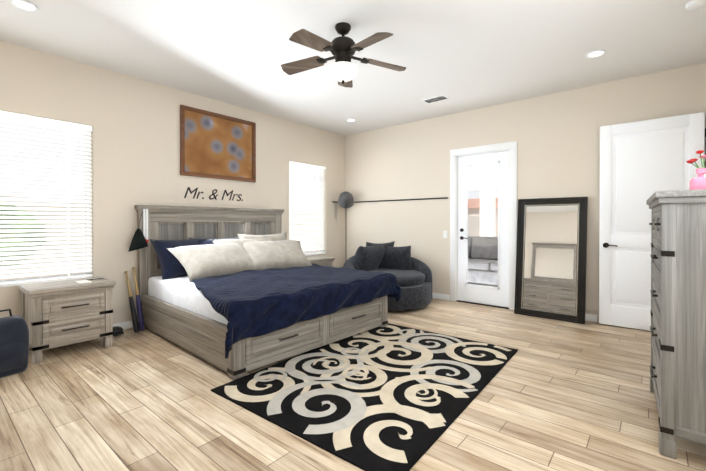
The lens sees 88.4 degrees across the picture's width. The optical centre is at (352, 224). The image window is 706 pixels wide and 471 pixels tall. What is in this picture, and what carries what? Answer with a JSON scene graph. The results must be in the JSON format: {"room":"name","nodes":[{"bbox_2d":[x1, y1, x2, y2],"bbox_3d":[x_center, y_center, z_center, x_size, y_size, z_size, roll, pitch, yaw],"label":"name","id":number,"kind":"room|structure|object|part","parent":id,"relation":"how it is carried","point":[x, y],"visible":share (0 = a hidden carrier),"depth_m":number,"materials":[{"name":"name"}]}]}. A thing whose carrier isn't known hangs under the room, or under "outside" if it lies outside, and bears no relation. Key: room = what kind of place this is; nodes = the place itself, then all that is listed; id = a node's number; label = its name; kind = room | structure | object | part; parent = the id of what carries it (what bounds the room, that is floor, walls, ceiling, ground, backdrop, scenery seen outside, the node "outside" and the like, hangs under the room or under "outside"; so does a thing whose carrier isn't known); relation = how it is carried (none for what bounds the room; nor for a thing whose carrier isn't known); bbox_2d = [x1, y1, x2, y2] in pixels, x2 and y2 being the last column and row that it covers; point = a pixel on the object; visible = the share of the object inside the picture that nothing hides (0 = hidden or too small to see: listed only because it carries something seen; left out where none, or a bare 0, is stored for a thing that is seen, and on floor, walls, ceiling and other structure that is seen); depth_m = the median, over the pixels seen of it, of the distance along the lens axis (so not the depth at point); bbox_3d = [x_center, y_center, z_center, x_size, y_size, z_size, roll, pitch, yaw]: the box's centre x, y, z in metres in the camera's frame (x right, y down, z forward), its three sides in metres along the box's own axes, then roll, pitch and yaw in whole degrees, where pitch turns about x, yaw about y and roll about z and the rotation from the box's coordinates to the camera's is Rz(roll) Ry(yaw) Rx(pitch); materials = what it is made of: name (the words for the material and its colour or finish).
{"room":"bedroom","nodes":[
{"label":"bedroom","id":0,"kind":"room"},
{"bbox_2d":[0,40,344,323],"bbox_3d":[-2.124,-0.258,4.820,0.150,2.900,6.240,0,0,40],"label":"wall","id":1,"kind":"structure","parent":0,"point":[134,122],"depth_m":4.21,"materials":[{"name":"paint"}]},
{"bbox_2d":[0,110,92,287],"bbox_3d":[-3.401,-0.237,3.268,0.147,1.641,1.760,0,0,40],"label":"window blinds","id":2,"kind":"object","parent":1,"relation":"in","point":[51,200],"depth_m":3.62,"materials":[{"name":"white plastic"}]},
{"bbox_2d":[113,321,132,329],"bbox_3d":[-2.061,1.150,4.777,0.013,0.085,5.940,0,0,40],"label":"baseboard","id":3,"kind":"structure","parent":1,"relation":"attached to","point":[129,324],"depth_m":4.13,"materials":[{"name":"white"}]},
{"bbox_2d":[184,187,242,200],"bbox_3d":[-1.888,-0.411,4.980,0.002,0.148,0.867,0,0,40],"label":"sign","id":4,"kind":"object","parent":1,"relation":"attached to","point":[213,193],"visible":1,"depth_m":4.96,"materials":[{"name":"black metal"}]},
{"bbox_2d":[180,105,255,181],"bbox_3d":[-1.827,-1.074,5.023,0.032,0.890,1.120,0,0,40],"label":"framed picture","id":5,"kind":"object","parent":1,"relation":"attached to","point":[216,145],"visible":0.94,"depth_m":4.97,"materials":[{"name":"paper"}]},
{"bbox_2d":[289,161,326,255],"bbox_3d":[-0.820,-0.257,6.363,0.147,1.601,0.880,0,0,40],"label":"window","id":6,"kind":"structure","parent":1,"relation":"in","point":[305,210],"depth_m":6.37,"materials":[{"name":"white plastic"}]},
{"bbox_2d":[338,191,353,207],"bbox_3d":[-0.133,0.284,6.745,0.352,1.792,0.360,0,0,40],"label":"floor lamp","id":7,"kind":"object","parent":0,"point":[345,199],"visible":0.79,"depth_m":6.65,"materials":[{"name":"black metal"}]},
{"bbox_2d":[0,298,705,470],"bbox_3d":[-0.127,1.253,3.165,5.350,0.100,6.240,0,0,40],"label":"floor","id":8,"kind":"structure","parent":0,"point":[555,395],"depth_m":2.33,"materials":[{"name":"brown wood"}]},
{"bbox_2d":[0,309,28,377],"bbox_3d":[-2.817,0.946,2.917,0.284,0.527,0.309,0,0,40],"label":"backpack","id":9,"kind":"object","parent":8,"relation":"on","point":[14,344],"visible":1,"depth_m":2.88,"materials":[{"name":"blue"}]},
{"bbox_2d":[18,277,115,363],"bbox_3d":[-2.748,0.874,3.506,0.532,0.653,0.650,0,0,40],"label":"nightstand","id":10,"kind":"object","parent":8,"relation":"on","point":[59,313],"visible":0.94,"depth_m":3.34,"materials":[{"name":"grey wood"}]},
{"bbox_2d":[113,326,123,335],"bbox_3d":[-2.549,1.149,3.895,0.193,0.090,0.161,0,0,40],"label":"glove","id":11,"kind":"object","parent":8,"relation":"on","point":[117,330],"visible":0.75,"depth_m":3.87,"materials":[{"name":"black"}]},
{"bbox_2d":[124,267,144,332],"bbox_3d":[-2.429,0.831,4.045,0.331,0.687,0.121,0,0,40],"label":"bat","id":12,"kind":"object","parent":8,"relation":"on","point":[136,326],"visible":0.98,"depth_m":4.01,"materials":[{"name":"gold metal"}]},
{"bbox_2d":[128,205,400,378],"bbox_3d":[-1.015,0.484,4.166,2.361,1.424,2.265,0,0,40],"label":"bed","id":13,"kind":"object","parent":8,"relation":"on","point":[234,293],"visible":1,"depth_m":3.82,"materials":[{"name":"blue fabric"}]},
{"bbox_3d":[-1.037,0.776,4.221,2.035,0.340,1.930,0,0,40],"label":"mattress","id":14,"kind":"part","parent":13,"relation":"part of","materials":[{"name":"white fabric"}]},
{"bbox_2d":[192,263,400,358],"bbox_3d":[-0.768,0.747,3.962,1.717,0.438,2.265,0,0,40],"label":"comforter","id":15,"kind":"object","parent":13,"relation":"on","point":[238,309],"depth_m":3.33,"materials":[{"name":"blue fabric"}]},
{"bbox_2d":[306,256,334,266],"bbox_3d":[-0.708,0.867,5.952,0.532,0.635,0.650,0,0,40],"label":"nightstand","id":16,"kind":"object","parent":8,"relation":"on","point":[323,261],"visible":0.23,"depth_m":5.88,"materials":[{"name":"grey wood"}]},
{"bbox_2d":[211,323,517,470],"bbox_3d":[0.271,1.198,3.041,1.628,0.012,2.303,0,0,40],"label":"rug","id":17,"kind":"object","parent":8,"relation":"on","point":[391,397],"visible":1,"depth_m":2.61,"materials":[{"name":"black fabric"}]},
{"bbox_2d":[343,241,431,310],"bbox_3d":[0.514,0.729,5.456,1.325,0.919,1.325,0,0,40],"label":"chair","id":18,"kind":"object","parent":8,"relation":"on","point":[413,276],"visible":0.67,"depth_m":5.37,"materials":[{"name":"black fabric"}]},
{"bbox_2d":[514,197,587,323],"bbox_3d":[2.529,0.427,4.667,0.800,1.539,0.230,0,0,40],"label":"floor mirror","id":19,"kind":"object","parent":8,"relation":"on","point":[551,261],"visible":0.98,"depth_m":4.64,"materials":[{"name":"black mirror"}]},
{"bbox_2d":[646,189,705,458],"bbox_3d":[2.039,0.517,2.175,0.399,1.383,0.989,0,0,37],"label":"chest","id":20,"kind":"object","parent":8,"relation":"on","point":[678,310],"visible":1,"depth_m":1.87,"materials":[{"name":"grey wood"}]},
{"bbox_2d":[689,168,705,189],"bbox_3d":[1.895,-0.238,1.883,0.215,0.128,0.155,0,0,40],"label":"vase","id":21,"kind":"object","parent":20,"relation":"on","point":[698,182],"visible":0.73,"depth_m":1.93,"materials":[{"name":"pink glass"}]},
{"bbox_2d":[686,150,705,176],"bbox_3d":[2.045,-0.299,2.081,0.200,0.247,0.184,0,0,40],"label":"flowers","id":22,"kind":"object","parent":21,"relation":"in","point":[694,160],"visible":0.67,"depth_m":2.13,"materials":[{"name":"red plant"}]},
{"bbox_2d":[0,0,705,135],"bbox_3d":[-0.127,-1.757,3.146,5.350,0.120,6.240,0,0,40],"label":"ceiling","id":23,"kind":"structure","parent":0,"point":[465,55],"depth_m":3.47,"materials":[{"name":"paint"}]},
{"bbox_2d":[9,0,38,11],"bbox_3d":[-2.534,-1.688,2.797,0.176,0.011,0.176,0,0,40],"label":"recessed light","id":24,"kind":"object","parent":23,"relation":"in","point":[25,5],"visible":0.96,"depth_m":2.80,"materials":[{"name":"white"}]},
{"bbox_2d":[281,22,405,87],"bbox_3d":[-0.101,-1.449,3.082,1.114,0.494,1.094,0,0,40],"label":"ceiling fan","id":25,"kind":"object","parent":23,"relation":"attached to","point":[343,68],"visible":0.98,"depth_m":3.04,"materials":[{"name":"brown wood"}]},
{"bbox_2d":[421,94,449,103],"bbox_3d":[1.121,-1.701,4.931,0.340,0.014,0.180,0,1,43],"label":"ceiling vent","id":26,"kind":"object","parent":23,"relation":"in","point":[435,98],"visible":0.94,"depth_m":4.92,"materials":[{"name":"white metal"}]},
{"bbox_2d":[585,50,605,57],"bbox_3d":[2.412,-1.694,3.607,0.176,0.011,0.176,0,0,40],"label":"recessed light","id":27,"kind":"object","parent":23,"relation":"in","point":[595,53],"visible":0.98,"depth_m":3.61,"materials":[{"name":"white"}]},
{"bbox_2d":[686,0,705,10],"bbox_3d":[2.623,-1.676,2.767,0.130,0.033,0.130,0,0,40],"label":"smoke detector","id":28,"kind":"object","parent":23,"relation":"attached to","point":[694,5],"visible":1,"depth_m":2.75,"materials":[{"name":"white plastic"}]},
{"bbox_2d":[345,63,705,321],"bbox_3d":[1.881,-0.262,5.446,5.200,2.900,0.150,0,0,40],"label":"wall","id":29,"kind":"structure","parent":0,"point":[556,136],"depth_m":5.13,"materials":[{"name":"paint"}]},
{"bbox_2d":[332,197,447,202],"bbox_3d":[0.546,-0.243,6.226,2.149,0.372,0.359,0,0,40],"label":"railing","id":30,"kind":"object","parent":29,"relation":"attached to","point":[398,200],"visible":0.81,"depth_m":6.20,"materials":[{"name":"black metal"}]},
{"bbox_2d":[432,293,449,299],"bbox_3d":[0.685,1.140,6.347,2.160,0.085,0.013,0,0,40],"label":"baseboard","id":31,"kind":"structure","parent":29,"relation":"attached to","point":[434,295],"depth_m":5.75,"materials":[{"name":"white wood"}]},
{"bbox_2d":[443,230,447,237],"bbox_3d":[1.453,0.154,5.701,0.070,0.115,0.010,0,0,40],"label":"switch plate","id":32,"kind":"object","parent":29,"relation":"attached to","point":[445,234],"visible":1,"depth_m":5.70,"materials":[{"name":"white plastic"}]},
{"bbox_2d":[450,141,516,309],"bbox_3d":[1.933,0.018,5.386,0.980,2.340,0.178,0,0,40],"label":"door","id":33,"kind":"structure","parent":29,"relation":"attached to","point":[502,157],"depth_m":5.32,"materials":[{"name":"white wood"}]},
{"bbox_2d":[585,314,596,321],"bbox_3d":[2.624,1.150,4.730,0.930,0.085,0.013,0,0,40],"label":"baseboard","id":34,"kind":"structure","parent":29,"relation":"attached to","point":[588,317],"depth_m":4.47,"materials":[{"name":"white"}]},
{"bbox_3d":[1.822,-0.236,1.433,0.150,2.900,6.090,0,0,40],"label":"wall","id":35,"kind":"structure","parent":0,"visible":0},
{"bbox_2d":[599,112,705,330],"bbox_3d":[3.285,0.011,4.029,0.915,2.348,0.094,0,0,40],"label":"door","id":36,"kind":"structure","parent":35,"relation":"in","point":[642,162],"depth_m":4.12,"materials":[{"name":"white wood"}]},
{"label":"outside","id":37,"kind":"structure","parent":0,"visible":0},
{"bbox_2d":[0,232,497,280],"bbox_3d":[6.240,1.191,14.743,80.000,0.115,100.000,0,0,40],"label":"ground","id":38,"kind":"structure","parent":37,"point":[84,272],"depth_m":8.57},
{"bbox_2d":[0,205,45,265],"bbox_3d":[-5.498,0.333,5.336,1.428,1.792,1.477,0,0,40],"label":"tree","id":39,"kind":"object","parent":38,"relation":"on","point":[18,233],"depth_m":5.29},
{"bbox_2d":[0,202,479,274],"bbox_3d":[-5.617,0.294,11.604,0.200,1.790,60.000,0,0,40],"label":"fence","id":40,"kind":"object","parent":38,"relation":"on","point":[474,223],"depth_m":9.47,"materials":[{"name":"white"}]},
{"bbox_2d":[6,196,497,231],"bbox_3d":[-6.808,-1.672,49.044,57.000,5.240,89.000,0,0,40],"label":"house","id":41,"kind":"structure","parent":38,"relation":"on","point":[476,207],"depth_m":46.28,"materials":[{"name":"white"}]},
{"bbox_2d":[467,236,497,286],"bbox_3d":[2.614,0.718,7.347,2.100,0.925,0.900,0,0,40],"label":"outdoor sofa","id":42,"kind":"object","parent":38,"relation":"on","point":[481,273],"depth_m":7.10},
{"bbox_2d":[468,163,497,236],"bbox_3d":[3.296,-0.227,7.065,8.300,2.890,4.150,0,0,40],"label":"roof","id":43,"kind":"structure","parent":38,"relation":"on","point":[492,182],"depth_m":9.28,"materials":[{"name":"white"}]}
]}

